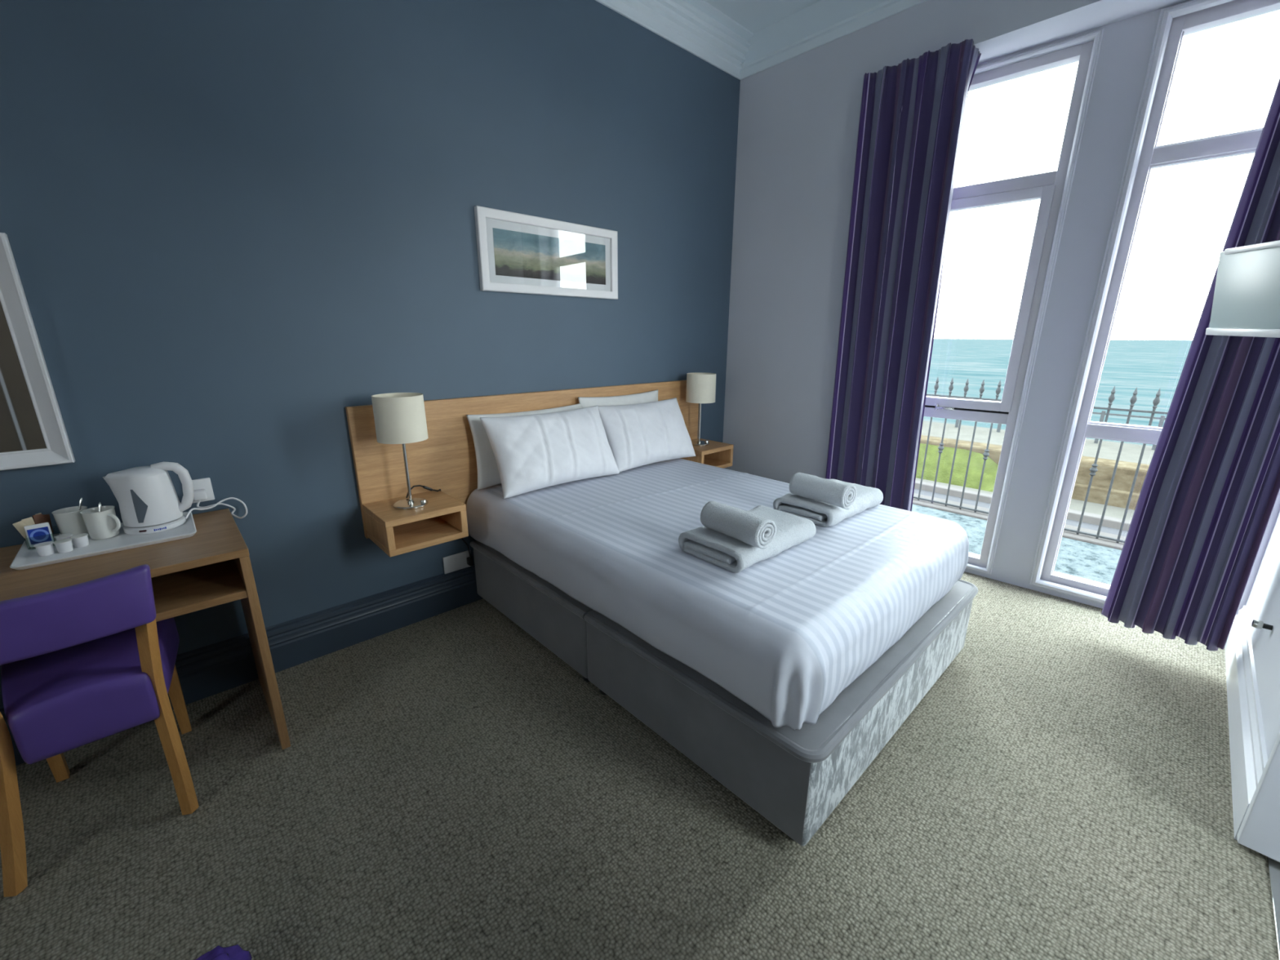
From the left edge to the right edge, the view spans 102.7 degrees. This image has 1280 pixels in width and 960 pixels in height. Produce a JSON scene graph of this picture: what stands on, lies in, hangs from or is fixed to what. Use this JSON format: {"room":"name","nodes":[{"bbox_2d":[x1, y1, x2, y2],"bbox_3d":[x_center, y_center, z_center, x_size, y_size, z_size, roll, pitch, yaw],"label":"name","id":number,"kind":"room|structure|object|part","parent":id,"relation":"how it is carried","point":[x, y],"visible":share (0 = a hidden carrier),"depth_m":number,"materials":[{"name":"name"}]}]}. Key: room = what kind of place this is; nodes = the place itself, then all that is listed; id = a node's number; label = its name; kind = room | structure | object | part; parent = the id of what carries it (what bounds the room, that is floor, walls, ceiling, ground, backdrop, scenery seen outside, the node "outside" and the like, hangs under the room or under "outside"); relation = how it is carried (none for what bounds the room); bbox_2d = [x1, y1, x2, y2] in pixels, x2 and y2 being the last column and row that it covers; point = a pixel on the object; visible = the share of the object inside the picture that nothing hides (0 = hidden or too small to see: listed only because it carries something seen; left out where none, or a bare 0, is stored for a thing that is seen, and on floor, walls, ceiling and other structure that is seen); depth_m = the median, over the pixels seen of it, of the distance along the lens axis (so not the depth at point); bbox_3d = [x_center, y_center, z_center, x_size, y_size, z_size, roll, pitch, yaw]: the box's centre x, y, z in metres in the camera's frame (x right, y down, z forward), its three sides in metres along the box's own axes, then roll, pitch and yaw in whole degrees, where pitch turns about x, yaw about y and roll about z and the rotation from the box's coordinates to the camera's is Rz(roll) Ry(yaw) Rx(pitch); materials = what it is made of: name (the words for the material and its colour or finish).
{"room":"hotel room","nodes":[
{"label":"hotel room","id":0,"kind":"room"},
{"bbox_2d":[0,0,740,708],"bbox_3d":[-1.477,-0.775,1.878,5.700,3.200,0.120,-14,21,-41],"label":"wall","id":1,"kind":"structure","parent":0,"point":[232,228],"depth_m":2.01,"materials":[{"name":"blue paint"}]},
{"bbox_2d":[0,232,75,471],"bbox_3d":[-2.131,-0.302,1.266,0.869,0.670,0.038,-14,21,-41],"label":"wall mirror","id":2,"kind":"object","parent":1,"relation":"attached to","point":[33,433],"visible":1,"depth_m":1.54,"materials":[{"name":"white plastic"}]},
{"bbox_2d":[0,301,46,453],"bbox_3d":[-2.139,-0.303,1.276,0.830,0.630,0.010,-14,21,-41],"label":"mirror glass","id":3,"kind":"object","parent":2,"relation":"attached to","point":[23,406],"depth_m":1.54,"materials":[{"name":"mirror"}]},
{"bbox_2d":[191,477,214,503],"bbox_3d":[-1.606,0.042,1.868,0.075,0.086,0.044,-14,21,-41],"label":"wall socket","id":4,"kind":"object","parent":1,"relation":"attached to","point":[202,487],"visible":0.62,"depth_m":1.88,"materials":[{"name":"white plastic"}]},
{"bbox_2d":[0,564,482,765],"bbox_3d":[-1.395,0.675,2.263,5.600,0.200,0.030,-14,21,-41],"label":"baseboard","id":5,"kind":"structure","parent":1,"relation":"attached to","point":[204,672],"depth_m":2.25,"materials":[{"name":"blue paint"}]},
{"bbox_2d":[442,550,473,573],"bbox_3d":[-0.929,0.427,2.630,0.146,0.091,0.050,-14,21,-41],"label":"wall socket","id":6,"kind":"object","parent":1,"relation":"attached to","point":[456,562],"visible":0.98,"depth_m":2.64,"materials":[{"name":"white plastic"}]},
{"bbox_2d":[345,379,698,538],"bbox_3d":[-0.410,-0.227,2.960,2.245,0.587,0.029,-14,21,-41],"label":"headboard","id":7,"kind":"object","parent":1,"relation":"attached to","point":[446,461],"visible":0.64,"depth_m":2.45,"materials":[{"name":"brown wood"}]},
{"bbox_2d":[362,489,468,556],"bbox_3d":[-0.995,0.180,2.272,0.336,0.152,0.305,-14,21,-41],"label":"nightstand","id":8,"kind":"object","parent":7,"relation":"attached to","point":[396,531],"visible":0.98,"depth_m":2.22,"materials":[{"name":"brown wood"}]},
{"bbox_3d":[-1.107,0.208,2.171,0.027,0.098,0.305,-14,21,-41],"label":"panel","id":9,"kind":"part","parent":8,"relation":"part of","materials":[{"name":"brown wood"}]},
{"bbox_3d":[-0.994,0.119,2.255,0.336,0.027,0.305,-14,21,-41],"label":"panel","id":10,"kind":"part","parent":8,"relation":"part of","materials":[{"name":"brown wood"}]},
{"bbox_3d":[-0.995,0.240,2.289,0.336,0.027,0.305,-14,21,-41],"label":"panel","id":11,"kind":"part","parent":8,"relation":"part of","materials":[{"name":"brown wood"}]},
{"bbox_2d":[371,392,471,558],"bbox_3d":[-0.989,0.038,2.337,0.197,0.870,0.427,2,16,6],"label":"bedside lamp","id":12,"kind":"object","parent":8,"relation":"on","point":[399,418],"visible":0.98,"depth_m":2.07,"materials":[{"name":"fabric"}]},
{"bbox_3d":[-1.000,-0.261,2.135,0.197,0.186,0.197,-14,21,-41],"label":"lamp shade","id":13,"kind":"part","parent":12,"relation":"part of","materials":[{"name":"beige fabric"}]},
{"bbox_3d":[-1.000,-0.054,2.193,0.026,0.319,0.026,-14,21,-41],"label":"lamp stem","id":14,"kind":"part","parent":12,"relation":"part of","materials":[{"name":"metal"}]},
{"bbox_3d":[-0.947,0.093,2.238,0.024,0.014,0.024,-14,21,-41],"label":"switch knob","id":15,"kind":"part","parent":12,"relation":"part of","materials":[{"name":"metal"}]},
{"bbox_2d":[422,485,432,491],"bbox_3d":[-0.985,0.039,2.375,0.041,0.030,0.018,-13,20,-38],"label":"switch","id":16,"kind":"object","parent":12,"relation":"attached to","point":[424,486],"depth_m":2.37,"materials":[{"name":"black plastic"}]},
{"bbox_3d":[-0.970,0.220,2.469,0.037,0.450,0.315,10,18,31],"label":"power cord","id":17,"kind":"part","parent":12,"relation":"part of","materials":[{"name":"black plastic"}]},
{"bbox_3d":[-0.881,0.151,2.374,0.027,0.098,0.305,-14,21,-41],"label":"panel","id":18,"kind":"part","parent":8,"relation":"part of","materials":[{"name":"brown wood"}]},
{"bbox_2d":[680,438,733,468],"bbox_3d":[0.418,-0.171,3.541,0.336,0.152,0.305,-14,21,-41],"label":"nightstand","id":19,"kind":"object","parent":7,"relation":"attached to","point":[717,454],"visible":0.54,"depth_m":3.51,"materials":[{"name":"brown wood"}]},
{"bbox_3d":[0.305,-0.143,3.440,0.027,0.098,0.305,-14,21,-41],"label":"panel","id":20,"kind":"part","parent":19,"relation":"part of","materials":[{"name":"brown wood"}]},
{"bbox_2d":[685,372,715,445],"bbox_3d":[0.408,-0.478,3.470,0.197,0.478,0.197,14,20,39],"label":"bedside lamp","id":21,"kind":"object","parent":19,"relation":"on","point":[700,386],"visible":0.94,"depth_m":3.36,"materials":[{"name":"fabric"}]},
{"bbox_3d":[0.408,-0.412,3.489,0.026,0.319,0.026,14,20,39],"label":"lamp stem","id":22,"kind":"part","parent":21,"relation":"part of","materials":[{"name":"metal"}]},
{"bbox_3d":[0.409,-0.619,3.431,0.197,0.186,0.197,14,20,39],"label":"lamp shade","id":23,"kind":"part","parent":21,"relation":"part of","materials":[{"name":"beige fabric"}]},
{"bbox_3d":[0.418,-0.231,3.525,0.336,0.027,0.305,-14,21,-41],"label":"panel","id":24,"kind":"part","parent":19,"relation":"part of","materials":[{"name":"brown wood"}]},
{"bbox_3d":[0.418,-0.111,3.558,0.336,0.027,0.305,-14,21,-41],"label":"panel","id":25,"kind":"part","parent":19,"relation":"part of","materials":[{"name":"brown wood"}]},
{"bbox_3d":[0.531,-0.199,3.643,0.027,0.098,0.305,-14,21,-41],"label":"panel","id":26,"kind":"part","parent":19,"relation":"part of","materials":[{"name":"brown wood"}]},
{"bbox_2d":[474,205,617,299],"bbox_3d":[-0.444,-1.154,2.665,0.844,0.363,0.028,-14,21,-41],"label":"framed picture","id":27,"kind":"object","parent":1,"relation":"attached to","point":[517,252],"visible":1,"depth_m":2.62,"materials":[{"name":"white plastic"}]},
{"bbox_2d":[492,227,605,284],"bbox_3d":[-0.445,-1.152,2.667,0.684,0.208,0.001,-14,21,-41],"label":"print","id":28,"kind":"object","parent":27,"relation":"attached to","point":[518,254],"depth_m":2.63},
{"bbox_2d":[595,0,753,79],"bbox_3d":[-1.364,-2.197,1.435,5.599,0.223,0.088,-14,21,-41],"label":"crown molding","id":29,"kind":"structure","parent":1,"relation":"attached to","point":[697,27],"depth_m":2.96,"materials":[{"name":"paint"}]},
{"bbox_2d":[0,571,1278,959],"bbox_3d":[0.204,1.207,0.874,6.120,0.060,4.620,-14,21,-41],"label":"floor","id":30,"kind":"structure","parent":0,"point":[446,786],"depth_m":1.48,"materials":[{"name":"carpet"}]},
{"bbox_2d":[0,564,199,897],"bbox_3d":[-1.588,0.599,1.466,0.414,0.782,0.476,-14,21,-41],"label":"desk chair","id":31,"kind":"object","parent":30,"relation":"on","point":[85,663],"visible":0.94,"depth_m":1.33,"materials":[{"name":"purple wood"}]},
{"bbox_3d":[-1.582,0.735,1.251,0.043,0.636,0.099,-1,16,-5],"label":"leg","id":32,"kind":"part","parent":31,"relation":"part of","materials":[{"name":"brown wood"}]},
{"bbox_3d":[-1.835,0.791,1.583,0.036,0.342,0.051,-14,21,-41],"label":"leg","id":33,"kind":"part","parent":31,"relation":"part of","materials":[{"name":"brown wood"}]},
{"bbox_3d":[-1.444,0.338,1.240,0.402,0.156,0.066,-14,21,-41],"label":"backrest","id":34,"kind":"part","parent":31,"relation":"part of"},
{"bbox_3d":[-1.591,0.572,1.490,0.377,0.184,0.420,-14,21,-41],"label":"seat","id":35,"kind":"part","parent":31,"relation":"part of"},
{"bbox_3d":[-1.349,0.677,1.464,0.062,0.636,0.090,-14,21,-41],"label":"leg","id":36,"kind":"part","parent":31,"relation":"part of","materials":[{"name":"brown wood"}]},
{"bbox_3d":[-1.616,0.737,1.780,0.036,0.342,0.051,-14,21,-41],"label":"leg","id":37,"kind":"part","parent":31,"relation":"part of","materials":[{"name":"brown wood"}]},
{"bbox_2d":[0,508,290,750],"bbox_3d":[-1.823,0.623,1.446,1.220,0.737,0.514,-14,21,-41],"label":"desk","id":38,"kind":"object","parent":30,"relation":"on","point":[211,567],"visible":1,"depth_m":1.57,"materials":[{"name":"brown wood"}]},
{"bbox_2d":[9,511,196,569],"bbox_3d":[-1.671,0.183,1.624,0.395,0.015,0.287,-14,21,-41],"label":"serving tray","id":39,"kind":"object","parent":38,"relation":"on","point":[25,558],"visible":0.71,"depth_m":1.56,"materials":[{"name":"white plastic"}]},
{"bbox_2d":[25,526,59,550],"bbox_3d":[-1.842,0.178,1.579,0.057,0.038,0.095,-14,21,-41],"label":"dish","id":40,"kind":"object","parent":39,"relation":"on","point":[55,532],"visible":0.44,"depth_m":1.58,"materials":[{"name":"clear plastic"}]},
{"bbox_2d":[12,520,26,539],"bbox_3d":[-1.861,0.162,1.553,0.044,0.080,0.012,-6,17,-20],"label":"sachet","id":41,"kind":"object","parent":40,"relation":"in","point":[20,526],"visible":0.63,"depth_m":1.54,"materials":[{"name":"beige paper"}]},
{"bbox_2d":[21,516,35,525],"bbox_3d":[-1.854,0.155,1.565,0.015,0.083,0.031,9,18,28],"label":"sachet","id":42,"kind":"object","parent":40,"relation":"in","point":[29,521],"visible":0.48,"depth_m":1.55,"materials":[{"name":"beige paper"}]},
{"bbox_2d":[32,513,44,524],"bbox_3d":[-1.846,0.148,1.580,0.016,0.087,0.027,4,16,13],"label":"sachet","id":43,"kind":"object","parent":40,"relation":"in","point":[38,518],"visible":0.46,"depth_m":1.57,"materials":[{"name":"brown paper"}]},
{"bbox_2d":[23,522,54,546],"bbox_3d":[-1.825,0.166,1.555,0.026,0.065,0.050,14,21,40],"label":"packet","id":44,"kind":"object","parent":40,"relation":"in","point":[38,533],"visible":0.88,"depth_m":1.55,"materials":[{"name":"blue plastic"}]},
{"bbox_2d":[42,514,53,537],"bbox_3d":[-1.849,0.147,1.598,0.013,0.082,0.040,-10,19,-32],"label":"sachet","id":45,"kind":"object","parent":40,"relation":"in","point":[46,517],"visible":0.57,"depth_m":1.60,"materials":[{"name":"brown paper"}]},
{"bbox_2d":[33,541,54,556],"bbox_3d":[-1.742,0.203,1.499,0.039,0.034,0.039,-14,21,-41],"label":"pot","id":46,"kind":"object","parent":39,"relation":"on","point":[44,548],"visible":1,"depth_m":1.49,"materials":[{"name":"white plastic"}]},
{"bbox_3d":[-1.742,0.187,1.495,0.039,0.002,0.039,-6,17,-20],"label":"foil lid","id":47,"kind":"part","parent":46,"relation":"part of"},
{"bbox_2d":[53,538,73,553],"bbox_3d":[-1.712,0.197,1.522,0.039,0.034,0.039,-14,21,-41],"label":"pot","id":48,"kind":"object","parent":39,"relation":"on","point":[64,545],"visible":1,"depth_m":1.51,"materials":[{"name":"white plastic"}]},
{"bbox_3d":[-1.712,0.181,1.518,0.039,0.002,0.039,7,17,23],"label":"foil lid","id":49,"kind":"part","parent":48,"relation":"part of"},
{"bbox_2d":[54,533,73,545],"bbox_3d":[-1.754,0.185,1.563,0.039,0.034,0.039,-14,21,-41],"label":"pot","id":50,"kind":"object","parent":39,"relation":"on","point":[67,535],"visible":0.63,"depth_m":1.55,"materials":[{"name":"white plastic"}]},
{"bbox_3d":[-1.754,0.170,1.558,0.039,0.002,0.039,13,20,38],"label":"foil lid","id":51,"kind":"part","parent":50,"relation":"part of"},
{"bbox_2d":[51,506,88,536],"bbox_3d":[-1.807,0.138,1.625,0.093,0.090,0.077,-3,16,-11],"label":"mug","id":52,"kind":"object","parent":39,"relation":"on","point":[68,520],"visible":0.69,"depth_m":1.60,"materials":[{"name":"ceramic"}]},
{"bbox_2d":[78,497,83,510],"bbox_3d":[-1.788,0.114,1.629,0.008,0.111,0.041,9,18,27],"label":"teaspoon","id":53,"kind":"object","parent":52,"relation":"in","point":[81,500],"visible":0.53,"depth_m":1.63,"materials":[{"name":"metal"}]},
{"bbox_2d":[69,533,88,547],"bbox_3d":[-1.707,0.185,1.562,0.039,0.034,0.039,-14,21,-41],"label":"pot","id":54,"kind":"object","parent":39,"relation":"on","point":[79,540],"visible":1,"depth_m":1.55,"materials":[{"name":"white plastic"}]},
{"bbox_3d":[-1.707,0.170,1.558,0.039,0.002,0.039,3,16,9],"label":"foil lid","id":55,"kind":"part","parent":54,"relation":"part of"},
{"bbox_2d":[80,505,120,539],"bbox_3d":[-1.709,0.138,1.626,0.093,0.090,0.077,13,20,38],"label":"mug","id":56,"kind":"object","parent":39,"relation":"on","point":[104,524],"visible":1,"depth_m":1.61,"materials":[{"name":"ceramic"}]},
{"bbox_2d":[97,502,102,511],"bbox_3d":[-1.721,0.121,1.632,0.008,0.097,0.032,-2,16,-7],"label":"teaspoon","id":57,"kind":"object","parent":56,"relation":"in","point":[100,504],"visible":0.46,"depth_m":1.63,"materials":[{"name":"metal"}]},
{"bbox_3d":[-1.666,0.135,1.625,0.032,0.062,0.010,2,16,5],"label":"handle","id":58,"kind":"part","parent":56,"relation":"part of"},
{"bbox_2d":[102,462,247,534],"bbox_3d":[-1.592,0.054,1.780,0.154,0.267,0.346,7,17,24],"label":"kettle","id":59,"kind":"object","parent":39,"relation":"on","point":[147,498],"visible":1,"depth_m":1.66,"materials":[{"name":"white plastic"}]},
{"bbox_3d":[-1.632,-0.029,1.672,0.129,0.022,0.124,0,16,-1],"label":"lid","id":60,"kind":"part","parent":59,"relation":"part of","materials":[{"name":"white plastic"}]},
{"bbox_3d":[-1.565,0.024,1.725,0.094,0.179,0.028,-8,18,-28],"label":"handle","id":61,"kind":"part","parent":59,"relation":"part of","materials":[{"name":"white plastic"}]},
{"bbox_3d":[-1.564,0.115,1.871,0.070,0.099,0.193,8,17,25],"label":"power cord","id":62,"kind":"part","parent":59,"relation":"part of","materials":[{"name":"white plastic"}]},
{"bbox_2d":[151,559,247,622],"bbox_3d":[-1.817,0.411,1.382,1.167,0.024,0.490,-14,21,-41],"label":"shelf","id":63,"kind":"object","parent":38,"relation":"attached to","point":[177,593],"depth_m":1.60,"materials":[{"name":"brown wood"}]},
{"bbox_3d":[-1.386,0.527,1.842,0.025,0.712,0.514,-14,21,-41],"label":"panel","id":64,"kind":"part","parent":38,"relation":"part of","materials":[{"name":"brown wood"}]},
{"bbox_2d":[194,944,252,959],"bbox_3d":[-0.899,1.061,1.040,0.185,0.118,0.188,-14,21,-41],"label":"plastic bag","id":65,"kind":"object","parent":30,"relation":"on","point":[235,952],"visible":1,"depth_m":1.10,"materials":[{"name":"plastic"}]},
{"bbox_2d":[470,540,977,846],"bbox_3d":[0.291,0.432,2.414,1.394,0.600,1.931,-14,21,-41],"label":"bed","id":66,"kind":"object","parent":30,"relation":"on","point":[795,780],"visible":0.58,"depth_m":1.65,"materials":[{"name":"grey fabric"}]},
{"bbox_2d":[466,457,968,730],"bbox_3d":[0.274,0.230,2.367,1.405,0.255,1.886,-14,21,-41],"label":"sheet","id":67,"kind":"object","parent":66,"relation":"on","point":[785,633],"visible":0.73,"depth_m":1.75,"materials":[{"name":"fabric"}]},
{"bbox_2d":[466,403,582,489],"bbox_3d":[-0.558,-0.194,2.712,0.701,0.366,0.112,-14,21,-41],"label":"pillow","id":68,"kind":"object","parent":67,"relation":"on","point":[488,475],"visible":0.16,"depth_m":2.52,"materials":[{"name":"fabric"}]},
{"bbox_2d":[480,404,619,499],"bbox_3d":[-0.428,-0.163,2.609,0.705,0.358,0.268,-14,21,-41],"label":"pillow","id":69,"kind":"object","parent":67,"relation":"on","point":[532,452],"visible":1,"depth_m":2.50,"materials":[{"name":"fabric"}]},
{"bbox_2d":[577,389,657,408],"bbox_3d":[-0.095,-0.328,3.125,0.640,0.396,0.107,-14,21,-41],"label":"pillow","id":70,"kind":"object","parent":67,"relation":"on","point":[651,396],"visible":0.16,"depth_m":3.07,"materials":[{"name":"fabric"}]},
{"bbox_2d":[598,397,696,471],"bbox_3d":[0.056,-0.280,3.043,0.656,0.353,0.253,-14,21,-41],"label":"pillow","id":71,"kind":"object","parent":67,"relation":"on","point":[640,434],"visible":0.95,"depth_m":2.95,"materials":[{"name":"fabric"}]},
{"bbox_2d":[678,505,816,573],"bbox_3d":[0.398,0.200,1.871,0.450,0.077,0.284,-13,21,-40],"label":"bath towel","id":72,"kind":"object","parent":67,"relation":"on","point":[732,554],"visible":0.63,"depth_m":1.76,"materials":[{"name":"fabric"}]},
{"bbox_2d":[700,501,776,549],"bbox_3d":[0.329,0.149,1.738,0.106,0.100,0.250,-12,20,-37],"label":"hand towel","id":73,"kind":"object","parent":72,"relation":"on","point":[752,529],"visible":1,"depth_m":1.68,"materials":[{"name":"fabric"}]},
{"bbox_2d":[773,479,883,527],"bbox_3d":[0.839,0.090,2.270,0.450,0.078,0.284,-13,21,-39],"label":"bath towel","id":74,"kind":"object","parent":67,"relation":"on","point":[821,513],"visible":0.58,"depth_m":2.15,"materials":[{"name":"fabric"}]},
{"bbox_2d":[789,472,856,509],"bbox_3d":[0.754,0.042,2.120,0.107,0.101,0.252,-11,19,-36],"label":"hand towel","id":75,"kind":"object","parent":74,"relation":"on","point":[829,491],"visible":1,"depth_m":2.07,"materials":[{"name":"fabric"}]},
{"bbox_2d":[704,0,820,33],"bbox_3d":[0.228,-1.954,-0.003,6.150,0.100,4.620,-14,21,-41],"label":"ceiling","id":76,"kind":"structure","parent":0,"point":[755,15],"depth_m":2.98,"materials":[{"name":"paint"}]},
{"bbox_2d":[722,0,1191,608],"bbox_3d":[1.762,-0.943,2.894,0.436,3.400,3.040,-14,21,-41],"label":"wall","id":77,"kind":"structure","parent":0,"point":[798,121],"depth_m":2.97,"materials":[{"name":"grey paint"}]},
{"bbox_2d":[742,0,883,63],"bbox_3d":[1.601,-2.469,2.318,0.004,0.149,2.780,-14,21,-41],"label":"trim","id":78,"kind":"structure","parent":77,"relation":"attached to","point":[823,13],"depth_m":2.99,"materials":[{"name":"paint"}]},
{"bbox_2d":[739,0,928,79],"bbox_3d":[1.593,-2.362,2.340,0.026,0.076,2.779,-14,21,-41],"label":"trim","id":79,"kind":"structure","parent":77,"relation":"attached to","point":[884,9],"depth_m":2.88,"materials":[{"name":"paint"}]},
{"bbox_2d":[825,39,981,511],"bbox_3d":[1.401,-0.850,2.909,0.547,2.644,0.188,8,17,26],"label":"curtain","id":80,"kind":"object","parent":77,"relation":"hanging from","point":[913,111],"visible":0.85,"depth_m":2.82,"materials":[{"name":"fabric"}]},
{"bbox_2d":[923,28,1104,574],"bbox_3d":[1.800,-0.814,2.939,0.806,2.672,0.111,15,21,42],"label":"window","id":81,"kind":"structure","parent":77,"relation":"in","point":[1053,188],"depth_m":2.63,"materials":[{"name":"white plastic"}]},
{"bbox_3d":[1.798,-0.975,2.887,0.674,1.115,0.054,15,21,42],"label":"casement sash","id":82,"kind":"part","parent":81,"relation":"part of","materials":[{"name":"white plastic"}]},
{"bbox_2d":[1028,0,1279,614],"bbox_3d":[2.520,-0.629,2.276,0.826,2.676,0.115,15,21,42],"label":"window","id":83,"kind":"structure","parent":77,"relation":"in","point":[1177,21],"depth_m":2.36,"materials":[{"name":"white plastic"}]},
{"bbox_2d":[1101,77,1279,650],"bbox_3d":[2.314,-0.569,1.928,0.393,2.631,0.070,15,21,41],"label":"curtain","id":84,"kind":"object","parent":77,"relation":"hanging from","point":[1211,487],"visible":0.85,"depth_m":2.07,"materials":[{"name":"fabric"}]},
{"bbox_2d":[1245,511,1279,759],"bbox_3d":[0.664,-0.231,-0.028,6.130,3.200,0.140,-14,21,-41],"label":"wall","id":85,"kind":"structure","parent":0,"point":[1263,602],"depth_m":1.86,"materials":[{"name":"grey paint"}]},
{"bbox_2d":[1205,240,1279,337],"bbox_3d":[2.066,-0.582,1.556,0.264,0.300,0.504,5,16,16],"label":"lampshade","id":86,"kind":"object","parent":85,"relation":"attached to","point":[1246,298],"visible":1,"depth_m":1.67,"materials":[{"name":"white plastic"}]},
{"bbox_2d":[1224,604,1267,839],"bbox_3d":[2.219,0.793,1.887,1.430,0.204,0.024,-14,21,-41],"label":"baseboard","id":87,"kind":"structure","parent":85,"relation":"attached to","point":[1247,746],"depth_m":1.73,"materials":[{"name":"wood"}]},
{"bbox_2d":[1236,731,1279,862],"bbox_3d":[1.951,0.117,0.880,0.035,2.012,0.803,-14,21,-41],"label":"door","id":88,"kind":"structure","parent":85,"relation":"in","point":[1259,831],"depth_m":1.37,"materials":[{"name":"wood"}]},
{"bbox_2d":[1251,619,1272,630],"bbox_3d":[2.215,0.518,1.823,0.032,0.032,0.047,-14,21,-41],"label":"door handle","id":89,"kind":"object","parent":85,"relation":"attached to","point":[1256,624],"visible":1,"depth_m":1.82,"materials":[{"name":"silver metal"}]},
{"bbox_3d":[2.224,0.520,1.814,0.018,0.018,0.021,-14,21,-41],"label":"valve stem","id":90,"kind":"part","parent":89,"relation":"part of","materials":[{"name":"black plastic"}]},
{"bbox_2d":[1266,856,1279,959],"bbox_3d":[1.431,1.107,1.124,0.840,0.006,0.030,-14,21,-41],"label":"trim","id":91,"kind":"structure","parent":85,"relation":"attached to","point":[1273,866],"depth_m":1.31,"materials":[{"name":"metal"}]},
{"label":"outside","id":92,"kind":"structure","parent":0,"visible":0},
{"bbox_2d":[911,504,1121,585],"bbox_3d":[3.205,0.856,3.242,1.550,0.300,13.000,-14,21,-41],"label":"terrace","id":93,"kind":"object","parent":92,"point":[1088,561],"visible":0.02,"depth_m":3.82,"materials":[{"name":"stone"}]},
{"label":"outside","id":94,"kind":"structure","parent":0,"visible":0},
{"bbox_2d":[915,477,1134,520],"bbox_3d":[6.896,0.264,10.206,0.880,0.225,80.000,-14,21,-41],"label":"ground","id":95,"kind":"structure","parent":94,"point":[1075,504],"depth_m":8.99,"materials":[{"name":"concrete"}]},
{"bbox_2d":[915,443,998,492],"bbox_3d":[-2.898,-3.048,20.310,0.680,0.655,30.000,-14,21,-41],"label":"grass bank","id":96,"kind":"object","parent":95,"relation":"on","point":[976,461],"visible":0.04,"depth_m":10.54,"materials":[{"name":"plant"}]},
{"bbox_2d":[920,435,1149,510],"bbox_3d":[7.402,-0.263,10.546,0.700,0.800,80.000,-14,21,-41],"label":"path","id":97,"kind":"structure","parent":95,"relation":"on","point":[1126,471],"depth_m":9.22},
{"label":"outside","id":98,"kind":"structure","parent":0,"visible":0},
{"bbox_2d":[920,420,1155,464],"bbox_3d":[8.530,0.909,11.973,2.400,3.780,80.000,-14,21,-41],"label":"ground","id":99,"kind":"structure","parent":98,"point":[1130,452],"depth_m":11.16,"materials":[{"name":"concrete"}]},
{"bbox_2d":[955,410,1165,449],"bbox_3d":[9.051,-1.365,11.831,0.060,0.720,60.000,-14,21,-41],"label":"railing","id":100,"kind":"object","parent":99,"relation":"on","point":[1103,413],"visible":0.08,"depth_m":10.77,"materials":[{"name":"black metal"}]},
{"bbox_3d":[8.028,-1.665,12.886,0.060,0.720,0.060,-14,21,-41],"label":"post","id":101,"kind":"part","parent":100,"relation":"part of","materials":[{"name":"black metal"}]},
{"bbox_3d":[8.642,-1.485,12.253,0.060,0.720,0.060,-14,21,-41],"label":"post","id":102,"kind":"part","parent":100,"relation":"part of","materials":[{"name":"black metal"}]},
{"bbox_3d":[9.869,-1.124,10.987,0.060,0.720,0.060,-14,21,-41],"label":"post","id":103,"kind":"part","parent":100,"relation":"part of","materials":[{"name":"black metal"}]},
{"bbox_3d":[9.052,-1.653,11.750,0.040,0.036,60.000,-14,21,-41],"label":"rail","id":104,"kind":"part","parent":100,"relation":"part of","materials":[{"name":"black metal"}]},
{"bbox_3d":[10.483,-0.944,10.354,0.060,0.720,0.060,-14,21,-41],"label":"post","id":105,"kind":"part","parent":100,"relation":"part of","materials":[{"name":"black metal"}]},
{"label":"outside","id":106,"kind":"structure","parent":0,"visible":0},
{"bbox_2d":[913,488,1128,537],"bbox_3d":[4.358,0.954,7.941,5.620,0.100,80.000,-14,21,-41],"label":"road","id":107,"kind":"structure","parent":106,"point":[1084,525],"depth_m":9.44,"materials":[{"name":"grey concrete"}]},
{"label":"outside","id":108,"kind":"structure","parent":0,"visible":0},
{"bbox_2d":[914,480,1131,531],"bbox_3d":[6.494,0.361,9.843,0.220,0.230,80.000,-14,21,-41],"label":"kerb","id":109,"kind":"object","parent":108,"point":[1088,517],"visible":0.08,"depth_m":9.61,"materials":[{"name":"concrete"}]},
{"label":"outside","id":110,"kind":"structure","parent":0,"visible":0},
{"bbox_2d":[923,338,1192,445],"bbox_3d":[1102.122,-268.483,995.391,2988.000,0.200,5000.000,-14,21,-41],"label":"sea","id":111,"kind":"structure","parent":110,"point":[1149,366],"depth_m":92.85,"materials":[{"name":"liquid"}]},
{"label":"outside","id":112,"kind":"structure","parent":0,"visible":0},
{"bbox_2d":[912,493,1125,550],"bbox_3d":[3.890,1.301,4.032,0.330,1.620,13.000,-14,21,-41],"label":"kerb","id":113,"kind":"object","parent":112,"point":[1081,537],"depth_m":4.50,"materials":[{"name":"concrete"}]},
{"bbox_2d":[913,377,1168,542],"bbox_3d":[3.234,-0.215,4.245,0.052,1.180,5.600,-14,21,-41],"label":"iron railing","id":114,"kind":"object","parent":113,"relation":"on","point":[1093,469],"visible":0.36,"depth_m":4.09,"materials":[{"name":"metal"}]},
{"bbox_3d":[3.232,0.334,4.399,0.024,0.014,5.600,-14,21,-41],"label":"rail","id":115,"kind":"part","parent":114,"relation":"part of","materials":[{"name":"black metal"}]},
{"bbox_3d":[3.236,-0.618,4.132,0.024,0.014,5.600,-14,21,-41],"label":"rail","id":116,"kind":"part","parent":114,"relation":"part of","materials":[{"name":"black metal"}]}
]}

